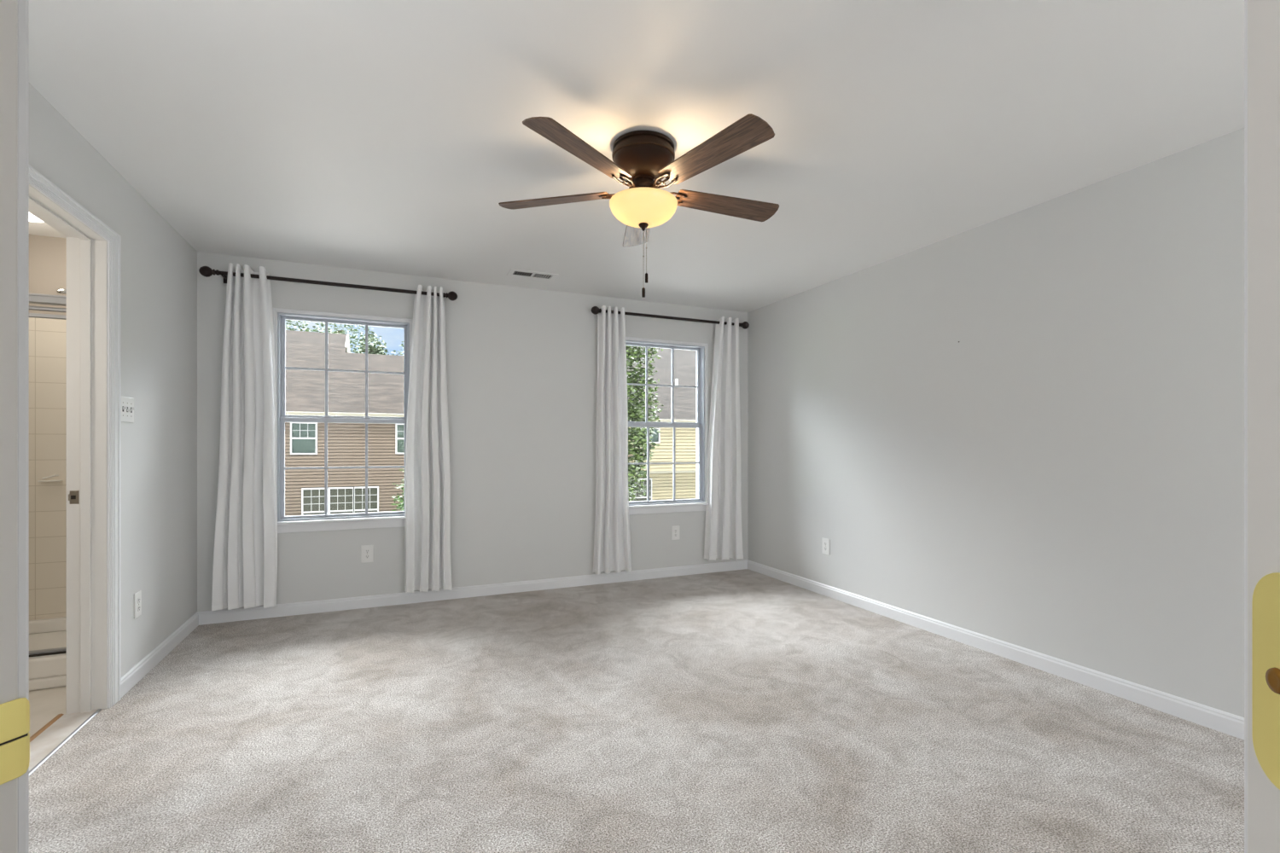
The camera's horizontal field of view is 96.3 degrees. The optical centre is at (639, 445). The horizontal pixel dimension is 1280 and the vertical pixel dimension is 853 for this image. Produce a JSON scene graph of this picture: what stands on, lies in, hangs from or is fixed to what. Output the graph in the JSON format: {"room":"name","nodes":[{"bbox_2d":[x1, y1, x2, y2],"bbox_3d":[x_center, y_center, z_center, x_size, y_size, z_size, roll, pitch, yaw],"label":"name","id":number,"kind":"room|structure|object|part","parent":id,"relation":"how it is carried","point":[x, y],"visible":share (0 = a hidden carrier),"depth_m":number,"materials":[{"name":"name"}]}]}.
{"room":"empty bedroom","nodes":[
{"label":"empty bedroom","id":0,"kind":"room"},
{"bbox_2d":[29,709,101,775],"bbox_3d":[-2.298,1.176,2.151,0.149,0.028,0.782,0,0,-24],"label":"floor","id":1,"kind":"structure","parent":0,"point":[53,736],"depth_m":2.31,"materials":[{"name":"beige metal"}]},
{"bbox_2d":[29,82,197,676],"bbox_3d":[-2.271,-0.020,2.167,0.120,2.500,3.390,0,0,-24],"label":"wall","id":2,"kind":"structure","parent":0,"point":[159,265],"depth_m":3.00,"materials":[{"name":"white paint"}]},
{"bbox_2d":[29,164,121,714],"bbox_3d":[-2.267,0.101,2.164,0.155,2.138,0.974,0,0,-24],"label":"door frame","id":3,"kind":"structure","parent":2,"relation":"in","point":[93,247],"depth_m":2.52,"materials":[{"name":"white paint"}]},
{"bbox_3d":[-2.470,0.225,2.499,0.035,0.058,0.006,0,0,-24],"label":"strike plate","id":4,"kind":"part","parent":3,"relation":"part of","materials":[{"name":"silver metal"}]},
{"bbox_2d":[121,395,134,422],"bbox_3d":[-2.444,-0.173,2.737,0.020,0.120,0.164,0,0,-24],"label":"light switch","id":5,"kind":"object","parent":2,"relation":"attached to","point":[127,404],"visible":0.94,"depth_m":2.74,"materials":[{"name":"white plastic"}]},
{"bbox_2d":[133,590,141,619],"bbox_3d":[-2.503,0.792,2.859,0.009,0.124,0.080,0,0,-24],"label":"wall outlet","id":6,"kind":"object","parent":2,"relation":"attached to","point":[137,596],"visible":1,"depth_m":2.85,"materials":[{"name":"white plastic"}]},
{"bbox_2d":[121,612,198,698],"bbox_3d":[-2.646,1.128,3.192,0.014,0.084,1.212,0,0,-24],"label":"baseboard","id":7,"kind":"structure","parent":2,"relation":"attached to","point":[131,677],"depth_m":3.07,"materials":[{"name":"white wood"}]},
{"bbox_2d":[29,234,747,611],"bbox_3d":[-1.835,-0.020,4.283,6.465,2.500,0.140,0,0,-24],"label":"wall","id":8,"kind":"structure","parent":0,"point":[521,363],"depth_m":4.51,"materials":[{"name":"white paint"}]},
{"bbox_2d":[198,266,457,301],"bbox_3d":[-2.111,-1.118,4.019,1.587,0.080,0.125,0,0,-24],"label":"curtain rod","id":9,"kind":"object","parent":8,"relation":"attached to","point":[206,271],"visible":0.85,"depth_m":3.94,"materials":[{"name":"black metal"}]},
{"bbox_2d":[211,262,277,611],"bbox_3d":[-2.603,-0.054,3.782,0.358,2.256,0.107,0,0,-24],"label":"curtain","id":10,"kind":"object","parent":9,"relation":"hanging from","point":[245,566],"visible":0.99,"depth_m":3.77,"materials":[{"name":"fabric"}]},
{"bbox_2d":[404,285,451,593],"bbox_3d":[-1.561,-0.048,4.237,0.331,2.244,0.108,0,0,-24],"label":"curtain","id":11,"kind":"object","parent":9,"relation":"hanging from","point":[427,468],"visible":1,"depth_m":4.24,"materials":[{"name":"fabric"}]},
{"bbox_2d":[272,308,413,533],"bbox_3d":[-2.118,-0.172,4.136,0.918,1.540,0.185,0,0,-24],"label":"window","id":12,"kind":"structure","parent":8,"relation":"in","point":[377,520],"depth_m":4.08,"materials":[{"name":"white"}]},
{"bbox_3d":[-2.118,0.162,4.136,0.768,0.655,0.003,0,0,-24],"label":"pane","id":13,"kind":"part","parent":12,"relation":"part of","materials":[{"name":"clear glass"}]},
{"bbox_3d":[-2.118,0.530,4.136,0.918,0.020,0.185,0,0,-24],"label":"sill","id":14,"kind":"part","parent":12,"relation":"part of","materials":[{"name":"white"}]},
{"bbox_3d":[-2.118,0.155,4.136,0.816,0.706,0.028,0,0,-24],"label":"sash","id":15,"kind":"part","parent":12,"relation":"part of","materials":[{"name":"glass"}]},
{"bbox_3d":[-2.131,-0.539,4.165,0.816,0.728,0.028,0,0,-24],"label":"sash","id":16,"kind":"part","parent":12,"relation":"part of","materials":[{"name":"clear glass"}]},
{"bbox_2d":[360,545,373,563],"bbox_3d":[-1.971,0.781,4.143,0.080,0.124,0.009,0,0,-24],"label":"wall outlet","id":17,"kind":"object","parent":8,"relation":"attached to","point":[367,551],"visible":1,"depth_m":4.14,"materials":[{"name":"white plastic"}]},
{"bbox_2d":[197,559,747,625],"bbox_3d":[-0.931,1.128,4.594,4.279,0.084,0.014,0,0,-24],"label":"baseboard","id":18,"kind":"structure","parent":8,"relation":"attached to","point":[333,605],"depth_m":4.37,"materials":[{"name":"white"}]},
{"bbox_2d":[625,337,708,515],"bbox_3d":[0.192,-0.172,5.144,0.918,1.540,0.185,0,0,-24],"label":"window","id":19,"kind":"structure","parent":8,"relation":"in","point":[647,507],"depth_m":5.22,"materials":[{"name":"white"}]},
{"bbox_3d":[0.179,-0.539,5.174,0.816,0.728,0.028,0,0,-24],"label":"sash","id":20,"kind":"part","parent":19,"relation":"part of","materials":[{"name":"clear glass"}]},
{"bbox_3d":[0.192,0.155,5.145,0.816,0.706,0.028,0,0,-24],"label":"sash","id":21,"kind":"part","parent":19,"relation":"part of","materials":[{"name":"glass"}]},
{"bbox_3d":[0.192,0.530,5.144,0.918,0.020,0.185,0,0,-24],"label":"sill","id":22,"kind":"part","parent":19,"relation":"part of","materials":[{"name":"white"}]},
{"bbox_2d":[591,306,749,329],"bbox_3d":[0.294,-1.118,5.069,1.546,0.080,0.125,0,0,-24],"label":"curtain rod","id":23,"kind":"object","parent":8,"relation":"attached to","point":[595,310],"visible":0.64,"depth_m":5.01,"materials":[{"name":"black metal"}]},
{"bbox_2d":[593,305,631,574],"bbox_3d":[-0.219,-0.049,4.815,0.344,2.222,0.095,0,0,-24],"label":"curtain","id":24,"kind":"object","parent":23,"relation":"hanging from","point":[612,542],"visible":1,"depth_m":4.80,"materials":[{"name":"fabric"}]},
{"bbox_2d":[704,316,743,560],"bbox_3d":[0.776,-0.060,5.258,0.383,2.224,0.107,0,0,-24],"label":"curtain","id":25,"kind":"object","parent":23,"relation":"hanging from","point":[723,529],"visible":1,"depth_m":5.25,"materials":[{"name":"fabric"}]},
{"bbox_2d":[671,525,679,540],"bbox_3d":[0.320,0.782,5.144,0.080,0.124,0.009,0,0,-24],"label":"wall outlet","id":26,"kind":"object","parent":8,"relation":"attached to","point":[675,530],"visible":1,"depth_m":5.14,"materials":[{"name":"white plastic"}]},
{"bbox_2d":[29,0,1244,312],"bbox_3d":[-0.272,-1.330,0.716,6.475,0.120,7.930,0,0,-24],"label":"ceiling","id":27,"kind":"structure","parent":0,"point":[381,136],"depth_m":2.18,"materials":[{"name":"white paint"}]},
{"bbox_2d":[29,212,42,221],"bbox_3d":[-3.326,-1.250,3.043,0.340,0.040,0.340,0,0,-24],"label":"recessed light","id":28,"kind":"object","parent":27,"relation":"in","point":[32,218],"visible":0.12,"depth_m":3.11,"materials":[{"name":"grey"}]},
{"bbox_2d":[506,268,558,280],"bbox_3d":[-0.796,-1.266,4.252,0.350,0.008,0.170,0,0,-24],"label":"ceiling vent","id":29,"kind":"object","parent":27,"relation":"in","point":[513,272],"visible":1,"depth_m":4.25,"materials":[{"name":"white metal"}]},
{"bbox_2d":[498,113,779,297],"bbox_3d":[0.054,-0.950,2.438,1.230,0.641,1.263,0,0,-24],"label":"ceiling fan","id":30,"kind":"object","parent":27,"relation":"hanging from","point":[643,159],"visible":1,"depth_m":2.32,"materials":[{"name":"brown wood"}]},
{"bbox_3d":[-0.376,-1.080,2.526,0.506,0.034,0.135,0,0,14],"label":"fan blade","id":31,"kind":"part","parent":30,"relation":"part of","materials":[{"name":"brown wood"}]},
{"bbox_3d":[-0.213,-1.080,2.097,0.135,0.034,0.506,0,0,34],"label":"fan blade","id":32,"kind":"part","parent":30,"relation":"part of","materials":[{"name":"brown wood"}]},
{"bbox_3d":[-0.025,-1.075,2.371,0.026,0.014,0.050,0,0,34],"label":"iron arm","id":33,"kind":"part","parent":30,"relation":"part of","materials":[{"name":"brown metal"}]},
{"bbox_3d":[-0.010,-1.080,2.831,0.135,0.034,0.506,0,0,-4],"label":"fan blade","id":34,"kind":"part","parent":30,"relation":"part of","materials":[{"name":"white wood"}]},
{"bbox_3d":[0.015,-0.792,2.429,0.006,0.244,0.006,0,0,-1],"label":"pull chain","id":35,"kind":"part","parent":30,"relation":"part of","materials":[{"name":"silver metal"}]},
{"bbox_3d":[0.015,-0.650,2.429,0.014,0.041,0.014,0,0,-24],"label":"pull knob","id":36,"kind":"part","parent":30,"relation":"part of","materials":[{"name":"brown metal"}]},
{"bbox_3d":[0.015,-0.985,2.429,0.289,0.094,0.289,0,0,-24],"label":"lamp shade","id":37,"kind":"part","parent":30,"relation":"part of","materials":[{"name":"beige glass"}]},
{"bbox_3d":[0.028,-0.834,2.440,0.006,0.197,0.006,0,0,-1],"label":"pull chain","id":38,"kind":"part","parent":30,"relation":"part of","materials":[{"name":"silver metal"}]},
{"bbox_3d":[0.028,-0.715,2.440,0.014,0.041,0.014,0,0,-24],"label":"pull knob","id":39,"kind":"part","parent":30,"relation":"part of","materials":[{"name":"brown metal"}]},
{"bbox_3d":[0.059,-1.075,2.374,0.026,0.014,0.050,0,0,-39],"label":"iron arm","id":40,"kind":"part","parent":30,"relation":"part of","materials":[{"name":"brown metal"}]},
{"bbox_3d":[0.266,-1.080,2.114,0.135,0.034,0.506,0,0,-39],"label":"fan blade","id":41,"kind":"part","parent":30,"relation":"part of","materials":[{"name":"brown wood"}]},
{"bbox_3d":[0.390,-1.080,2.577,0.506,0.034,0.135,0,0,-22],"label":"fan blade","id":42,"kind":"part","parent":30,"relation":"part of","materials":[{"name":"brown wood"}]},
{"bbox_2d":[29,569,1244,852],"bbox_3d":[-0.313,1.200,0.649,6.345,0.060,7.840,0,0,-24],"label":"floor","id":43,"kind":"structure","parent":0,"point":[745,711],"depth_m":2.25,"materials":[{"name":"carpet"}]},
{"bbox_2d":[29,288,66,691],"bbox_3d":[-3.656,0.120,2.921,1.818,2.098,0.960,0,0,-24],"label":"shower stall","id":44,"kind":"object","parent":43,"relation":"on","point":[47,332],"visible":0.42,"depth_m":3.44,"materials":[{"name":"tile"}]},
{"bbox_3d":[-3.498,-0.680,2.526,1.790,0.110,0.090,0,0,-24],"label":"header rail","id":45,"kind":"part","parent":44,"relation":"part of","materials":[{"name":"silver metal"}]},
{"bbox_3d":[-3.545,0.195,3.445,0.100,0.040,0.040,0,0,-24],"label":"soap dish","id":46,"kind":"part","parent":44,"relation":"part of","materials":[{"name":"white"}]},
{"bbox_2d":[747,128,1244,717],"bbox_3d":[2.560,-0.020,2.122,0.140,2.500,7.340,0,0,-24],"label":"wall","id":47,"kind":"structure","parent":0,"point":[1062,478],"depth_m":3.01,"materials":[{"name":"white paint"}]},
{"bbox_2d":[822,537,829,555],"bbox_3d":[1.451,0.785,4.475,0.009,0.124,0.080,0,0,-24],"label":"wall outlet","id":48,"kind":"object","parent":47,"relation":"attached to","point":[825,541],"visible":1,"depth_m":4.47,"materials":[{"name":"white plastic"}]},
{"bbox_2d":[747,559,1244,739],"bbox_3d":[2.459,1.128,2.160,0.014,0.084,7.190,0,0,-24],"label":"baseboard","id":49,"kind":"structure","parent":47,"relation":"attached to","point":[1223,722],"depth_m":2.97,"materials":[{"name":"white wood"}]},
{"bbox_3d":[-0.049,-0.020,0.257,2.680,2.500,2.179,0,0,-24],"label":"wall","id":50,"kind":"structure","parent":0,"visible":0},
{"bbox_2d":[0,0,1279,852],"bbox_3d":[-0.121,0.110,0.277,0.862,2.120,0.126,0,0,15],"label":"door","id":51,"kind":"structure","parent":50,"relation":"in","point":[1261,17],"depth_m":0.24,"materials":[{"name":"white paint"}]},
{"bbox_3d":[-0.464,0.216,0.408,0.007,0.058,0.049,0,0,9],"label":"strike plate","id":52,"kind":"part","parent":51,"relation":"part of","materials":[{"name":"gold metal"}]},
{"label":"outside","id":53,"kind":"structure","parent":0,"visible":0},
{"bbox_3d":[-18.274,4.195,54.327,130.000,0.150,65.800,0,0,-24],"label":"lawn","id":54,"kind":"structure","parent":53,"visible":0},
{"bbox_2d":[285,320,322,332],"bbox_3d":[-23.873,-2.904,37.509,6.052,14.061,5.983,0,0,-24],"label":"tree","id":55,"kind":"object","parent":54,"relation":"on","point":[288,321],"visible":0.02,"depth_m":38.00,"materials":[{"name":"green plant"}]},
{"bbox_2d":[298,321,378,353],"bbox_3d":[-24.184,-3.534,46.205,5.862,15.319,5.445,0,0,-24],"label":"tree","id":56,"kind":"object","parent":54,"relation":"on","point":[342,331],"visible":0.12,"depth_m":45.91,"materials":[{"name":"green plant"}]},
{"bbox_2d":[285,330,404,516],"bbox_3d":[-15.314,-0.790,28.939,19.100,9.820,14.700,0,0,-24],"label":"house","id":57,"kind":"structure","parent":54,"relation":"on","point":[305,389],"depth_m":23.29,"materials":[{"name":"brown"}]},
{"bbox_2d":[291,423,315,439],"bbox_3d":[-13.084,-0.568,22.310,0.800,0.605,0.055,0,0,-24],"label":"grille","id":58,"kind":"object","parent":57,"relation":"attached to","point":[299,431],"depth_m":22.35,"materials":[{"name":"grey"}]},
{"bbox_2d":[291,423,315,453],"bbox_3d":[-13.105,-0.295,22.358,0.800,1.150,0.010,0,0,-24],"label":"window","id":59,"kind":"structure","parent":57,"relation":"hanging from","point":[303,434],"depth_m":22.35,"materials":[{"name":"white"}]},
{"bbox_3d":[-12.731,2.270,22.475,0.820,1.120,0.008,0,0,-24],"label":"pane","id":60,"kind":"part","parent":57,"relation":"part of","materials":[{"name":"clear glass"}]},
{"bbox_2d":[302,496,324,513],"bbox_3d":[-12.727,2.166,22.466,0.820,0.912,0.055,0,0,-24],"label":"window","id":61,"kind":"structure","parent":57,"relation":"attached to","point":[311,504],"depth_m":22.45,"materials":[{"name":"grey glass"}]},
{"bbox_3d":[-11.897,2.270,22.839,0.800,1.120,0.008,0,0,-24],"label":"pane","id":62,"kind":"part","parent":57,"relation":"part of","materials":[{"name":"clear glass"}]},
{"bbox_2d":[330,488,352,511],"bbox_3d":[-11.893,2.166,22.831,0.800,0.912,0.055,0,0,-24],"label":"window","id":63,"kind":"structure","parent":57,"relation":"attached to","point":[340,499],"depth_m":22.83,"materials":[{"name":"grey glass"}]},
{"bbox_3d":[-11.081,2.270,23.196,0.820,1.120,0.008,0,0,-24],"label":"pane","id":64,"kind":"part","parent":57,"relation":"part of","materials":[{"name":"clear glass"}]},
{"bbox_2d":[354,488,377,511],"bbox_3d":[-11.078,2.166,23.187,0.820,0.912,0.055,0,0,-24],"label":"window","id":65,"kind":"structure","parent":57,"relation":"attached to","point":[359,492],"depth_m":23.17,"materials":[{"name":"grey glass"}]},
{"bbox_2d":[396,424,404,439],"bbox_3d":[-9.652,-0.568,23.809,0.810,0.605,0.055,0,0,-24],"label":"grille","id":66,"kind":"object","parent":57,"relation":"attached to","point":[400,428],"depth_m":23.74,"materials":[{"name":"grey"}]},
{"bbox_2d":[396,424,404,453],"bbox_3d":[-9.674,-0.295,23.858,0.810,1.150,0.010,0,0,-24],"label":"window","id":67,"kind":"structure","parent":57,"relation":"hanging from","point":[400,428],"depth_m":23.74,"materials":[{"name":"grey"}]},
{"bbox_2d":[354,331,389,354],"bbox_3d":[-18.695,-1.925,39.772,3.454,12.105,2.534,0,0,-36],"label":"tree","id":68,"kind":"object","parent":54,"relation":"on","point":[371,349],"visible":0.18,"depth_m":39.56,"materials":[{"name":"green plant"}]},
{"bbox_2d":[390,341,403,355],"bbox_3d":[-18.516,-2.087,45.553,4.243,12.427,3.834,0,0,-24],"label":"tree","id":69,"kind":"object","parent":54,"relation":"on","point":[400,353],"visible":0.02,"depth_m":45.00,"materials":[{"name":"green plant"}]},
{"bbox_2d":[626,345,696,501],"bbox_3d":[0.230,-1.770,39.320,16.900,11.780,21.320,0,0,-24],"label":"house","id":70,"kind":"structure","parent":54,"relation":"on","point":[661,475],"depth_m":29.27,"materials":[{"name":"brown"}]},
{"bbox_3d":[-0.028,2.250,28.482,1.230,1.120,0.008,0,0,-24],"label":"pane","id":71,"kind":"part","parent":70,"relation":"part of","materials":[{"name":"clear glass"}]},
{"bbox_2d":[628,485,651,498],"bbox_3d":[-0.024,2.146,28.473,1.230,0.912,0.055,0,0,-24],"label":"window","id":72,"kind":"structure","parent":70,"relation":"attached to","point":[637,494],"depth_m":28.52,"materials":[{"name":"grey"}]},
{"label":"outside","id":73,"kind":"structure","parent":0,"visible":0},
{"bbox_3d":[2.823,4.195,6.029,130.000,0.150,39.610,0,0,-24],"label":"court","id":74,"kind":"object","parent":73,"visible":0},
{"bbox_2d":[391,467,404,511],"bbox_3d":[-5.666,1.684,14.985,2.516,6.014,2.219,0,0,5],"label":"tree","id":75,"kind":"object","parent":74,"relation":"on","point":[401,506],"visible":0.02,"depth_m":14.71,"materials":[{"name":"green plant"}]},
{"bbox_2d":[625,345,664,501],"bbox_3d":[-1.202,0.113,12.607,2.962,8.020,3.532,0,0,28],"label":"tree","id":76,"kind":"object","parent":74,"relation":"on","point":[635,414],"visible":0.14,"depth_m":12.82,"materials":[{"name":"green plant"}]}
]}

